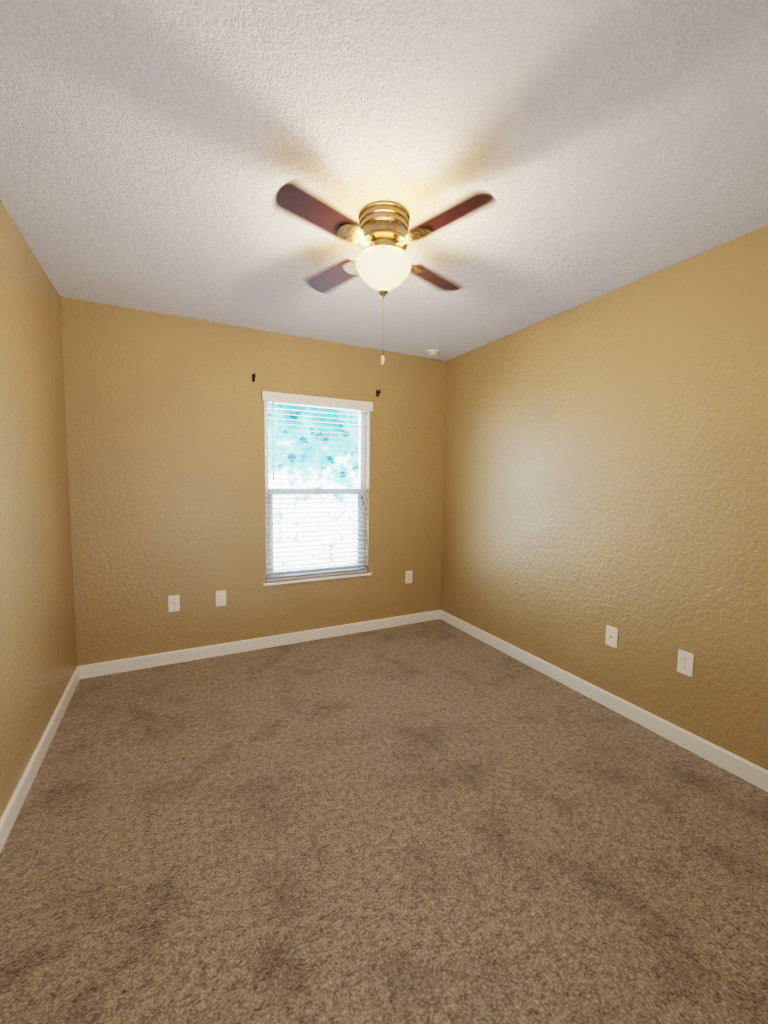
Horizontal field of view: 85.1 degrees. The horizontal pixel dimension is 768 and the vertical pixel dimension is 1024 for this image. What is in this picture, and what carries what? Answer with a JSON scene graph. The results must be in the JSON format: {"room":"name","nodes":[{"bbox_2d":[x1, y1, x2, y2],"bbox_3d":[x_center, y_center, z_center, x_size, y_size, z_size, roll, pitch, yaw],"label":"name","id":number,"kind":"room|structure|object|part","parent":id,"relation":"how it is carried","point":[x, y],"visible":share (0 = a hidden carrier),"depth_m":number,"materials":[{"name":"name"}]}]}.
{"room":"empty bedroom","nodes":[
{"label":"empty bedroom","id":0,"kind":"room"},
{"bbox_2d":[0,200,76,817],"bbox_3d":[-1.259,0.022,1.034,0.140,2.440,3.891,-2,5,-27],"label":"wall","id":1,"kind":"structure","parent":0,"point":[38,658],"depth_m":1.94,"materials":[{"name":"beige paint"}]},
{"bbox_2d":[0,665,83,852],"bbox_3d":[-1.205,1.193,1.158,0.014,0.088,3.611,-2,5,-27],"label":"baseboard","id":2,"kind":"structure","parent":1,"relation":"attached to","point":[8,818],"depth_m":1.87,"materials":[{"name":"white wood"}]},
{"bbox_2d":[60,296,445,665],"bbox_3d":[-0.756,-0.153,3.383,2.883,2.440,0.140,-2,5,-27],"label":"wall","id":3,"kind":"structure","parent":0,"point":[165,425],"depth_m":3.04,"materials":[{"name":"beige paint"}]},
{"bbox_2d":[168,595,179,611],"bbox_3d":[-1.499,0.654,2.986,0.072,0.117,0.015,-2,5,-27],"label":"outlet","id":4,"kind":"object","parent":3,"relation":"attached to","point":[173,602],"visible":1,"depth_m":2.99,"materials":[{"name":"white plastic"}]},
{"bbox_2d":[216,590,225,605],"bbox_3d":[-1.220,0.646,3.130,0.072,0.117,0.008,-2,5,-27],"label":"outlet","id":5,"kind":"object","parent":3,"relation":"attached to","point":[221,598],"visible":1,"depth_m":3.13,"materials":[{"name":"white plastic"}]},
{"bbox_2d":[84,610,439,678],"bbox_3d":[-0.736,1.025,3.404,2.820,0.088,0.014,-2,5,-27],"label":"baseboard","id":6,"kind":"structure","parent":3,"relation":"attached to","point":[159,659],"depth_m":3.23,"materials":[{"name":"white wood"}]},
{"bbox_2d":[262,391,372,585],"bbox_3d":[-0.547,-0.182,3.468,0.930,1.490,0.162,-2,5,-27],"label":"window unit","id":7,"kind":"structure","parent":3,"relation":"in","point":[302,573],"depth_m":3.44,"materials":[{"name":"white plastic"}]},
{"bbox_3d":[-0.545,0.551,3.504,0.930,0.022,0.107,-2,5,-27],"label":"window sill","id":8,"kind":"part","parent":7,"relation":"part of","materials":[{"name":"white wood"}]},
{"bbox_2d":[405,570,411,582],"bbox_3d":[0.230,0.600,3.862,0.072,0.117,0.008,-2,5,-27],"label":"outlet","id":9,"kind":"object","parent":3,"relation":"attached to","point":[408,576],"visible":1,"depth_m":3.86,"materials":[{"name":"white plastic"}]},
{"bbox_2d":[0,619,767,1023],"bbox_3d":[0.075,1.252,1.812,3.163,0.100,3.891,-2,5,-27],"label":"floor","id":10,"kind":"structure","parent":0,"point":[438,821],"depth_m":1.49,"materials":[{"name":"brown carpet"}]},
{"bbox_2d":[0,0,767,360],"bbox_3d":[0.105,-1.281,1.617,3.163,0.100,3.891,-2,5,-27],"label":"ceiling","id":11,"kind":"structure","parent":0,"point":[156,154],"depth_m":1.39,"materials":[{"name":"white paint"}]},
{"bbox_2d":[273,181,494,364],"bbox_3d":[-0.003,-0.943,1.787,0.773,0.601,0.773,1,4,0],"label":"ceiling fan","id":12,"kind":"object","parent":11,"relation":"hanging from","point":[382,264],"visible":1,"depth_m":1.68,"materials":[{"name":"brown wood"}]},
{"bbox_3d":[-0.004,-0.777,1.799,0.019,0.280,0.019,-2,5,-27],"label":"pull chain","id":13,"kind":"part","parent":12,"relation":"part of","materials":[{"name":"gold metal"}]},
{"bbox_3d":[-0.002,-1.015,1.781,0.238,0.138,0.238,-2,5,-27],"label":"lamp shade","id":14,"kind":"part","parent":12,"relation":"part of","materials":[{"name":"white glass"}]},
{"bbox_2d":[426,349,439,356],"bbox_3d":[0.418,-1.361,3.595,0.120,0.036,0.120,-2,5,-27],"label":"smoke detector","id":15,"kind":"object","parent":11,"relation":"attached to","point":[432,353],"visible":0.98,"depth_m":3.56,"materials":[{"name":"white plastic"}]},
{"bbox_2d":[441,225,767,769],"bbox_3d":[1.439,-0.051,2.395,0.140,2.440,3.891,-2,5,-27],"label":"wall","id":16,"kind":"structure","parent":0,"point":[605,459],"depth_m":2.32,"materials":[{"name":"beige paint"}]},
{"bbox_2d":[440,610,767,791],"bbox_3d":[1.357,1.123,2.451,0.014,0.088,3.611,-2,5,-27],"label":"baseboard","id":17,"kind":"structure","parent":16,"relation":"attached to","point":[744,769],"depth_m":2.35,"materials":[{"name":"white wood"}]},
{"bbox_2d":[605,625,617,647],"bbox_3d":[1.338,0.736,2.465,0.015,0.117,0.072,-2,5,-27],"label":"outlet","id":18,"kind":"object","parent":16,"relation":"attached to","point":[611,636],"visible":1,"depth_m":2.46,"materials":[{"name":"white plastic"}]},
{"bbox_2d":[677,650,693,676],"bbox_3d":[1.521,0.763,2.111,0.008,0.117,0.072,-2,5,-27],"label":"duplex electrical outlet","id":19,"kind":"object","parent":16,"relation":"attached to","point":[685,664],"visible":1,"depth_m":2.11,"materials":[{"name":"white plastic"}]},
{"label":"outside","id":20,"kind":"structure","parent":0,"visible":0},
{"bbox_2d":[268,403,358,568],"bbox_3d":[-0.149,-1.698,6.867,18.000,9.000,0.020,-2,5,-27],"label":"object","id":21,"kind":"structure","parent":20,"point":[325,448],"depth_m":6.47,"materials":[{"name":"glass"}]}
]}

